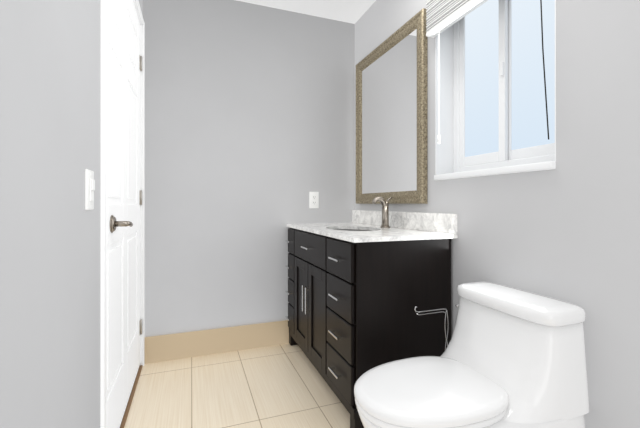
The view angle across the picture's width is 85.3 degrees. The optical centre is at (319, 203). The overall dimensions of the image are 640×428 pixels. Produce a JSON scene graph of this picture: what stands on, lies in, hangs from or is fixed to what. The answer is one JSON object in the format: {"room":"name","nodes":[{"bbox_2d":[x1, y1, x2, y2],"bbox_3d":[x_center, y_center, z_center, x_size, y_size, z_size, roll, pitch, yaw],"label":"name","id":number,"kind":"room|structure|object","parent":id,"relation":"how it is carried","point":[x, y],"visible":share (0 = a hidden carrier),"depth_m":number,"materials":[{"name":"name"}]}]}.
{"room":"bathroom","nodes":[
{"label":"bathroom","id":0,"kind":"room"},
{"bbox_2d":[0,0,142,427],"bbox_3d":[-0.553,-0.199,0.423,0.160,2.440,3.776,0,0,-20],"label":"wall","id":1,"kind":"structure","parent":0,"point":[49,223],"depth_m":0.76,"materials":[{"name":"paint"}]},
{"bbox_2d":[85,169,94,209],"bbox_3d":[-0.692,-0.042,1.051,0.014,0.120,0.074,0,0,-20],"label":"switch plate","id":2,"kind":"object","parent":1,"relation":"attached to","point":[89,188],"visible":1,"depth_m":1.04,"materials":[{"name":"white plastic"}]},
{"bbox_2d":[100,0,144,427],"bbox_3d":[-1.012,-0.067,1.677,0.176,2.176,1.103,0,0,-20],"label":"door frame","id":3,"kind":"structure","parent":1,"relation":"attached to","point":[103,206],"depth_m":1.21,"materials":[{"name":"white paint"}]},
{"bbox_2d":[106,0,141,427],"bbox_3d":[-0.935,-0.060,1.701,0.109,2.130,1.036,0,0,-20],"label":"door","id":4,"kind":"structure","parent":1,"relation":"in","point":[123,196],"depth_m":1.62,"materials":[{"name":"white paint"}]},
{"bbox_2d":[124,343,349,427],"bbox_3d":[0.225,1.071,0.710,1.819,0.100,4.096,0,0,-20],"label":"floor","id":5,"kind":"structure","parent":0,"point":[281,386],"depth_m":1.86,"materials":[{"name":"tile"}]},
{"bbox_2d":[285,197,457,427],"bbox_3d":[0.200,0.488,2.107,0.572,1.065,1.130,0,0,-20],"label":"bathroom vanity","id":6,"kind":"object","parent":5,"relation":"on","point":[363,284],"visible":0.98,"depth_m":1.65,"materials":[{"name":"brown wood"}]},
{"bbox_2d":[414,306,448,349],"bbox_3d":[0.502,0.731,1.531,0.205,0.579,0.068,0,0,-20],"label":"stand","id":7,"kind":"object","parent":5,"relation":"on","point":[436,312],"visible":0.42,"depth_m":1.55,"materials":[{"name":"silver metal"}]},
{"bbox_2d":[354,282,588,427],"bbox_3d":[0.458,0.674,1.182,0.719,0.693,0.496,0,0,-20],"label":"toilet","id":8,"kind":"object","parent":5,"relation":"on","point":[510,357],"visible":1,"depth_m":1.09,"materials":[{"name":"white ceramic"}]},
{"bbox_2d":[143,0,354,336],"bbox_3d":[-0.457,-0.199,2.556,1.819,2.440,0.160,0,0,-20],"label":"wall","id":9,"kind":"structure","parent":0,"point":[249,127],"depth_m":2.42,"materials":[{"name":"paint"}]},
{"bbox_2d":[145,320,288,363],"bbox_3d":[-0.428,0.937,2.476,1.499,0.168,0.012,0,0,-20],"label":"baseboard","id":10,"kind":"structure","parent":9,"relation":"attached to","point":[161,348],"depth_m":2.36,"materials":[{"name":"beige tile"}]},
{"bbox_2d":[309,192,318,207],"bbox_3d":[-0.044,-0.029,2.619,0.074,0.124,0.009,0,0,-20],"label":"duplex electrical outlet","id":11,"kind":"object","parent":9,"relation":"attached to","point":[313,199],"visible":1,"depth_m":2.62,"materials":[{"name":"white plastic"}]},
{"bbox_2d":[236,0,375,23],"bbox_3d":[0.225,-1.469,0.710,1.819,0.100,4.096,0,0,-20],"label":"ceiling","id":12,"kind":"structure","parent":0,"point":[351,11],"depth_m":2.51,"materials":[{"name":"white paint"}]},
{"bbox_2d":[355,0,639,427],"bbox_3d":[1.003,-0.199,0.998,0.160,2.440,3.776,0,0,-20],"label":"wall","id":13,"kind":"structure","parent":0,"point":[567,229],"depth_m":1.15,"materials":[{"name":"paint"}]},
{"bbox_2d":[356,8,426,203],"bbox_3d":[0.427,-0.531,2.271,0.035,1.060,0.820,0,0,-20],"label":"mirror","id":14,"kind":"object","parent":13,"relation":"attached to","point":[391,115],"visible":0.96,"depth_m":2.16,"materials":[{"name":"clear glass"}]},
{"bbox_2d":[426,0,555,179],"bbox_3d":[0.772,-0.616,1.543,0.216,0.986,0.678,0,0,-20],"label":"window","id":15,"kind":"structure","parent":13,"relation":"in","point":[495,87],"depth_m":1.61,"materials":[{"name":"white paint"}]}
]}

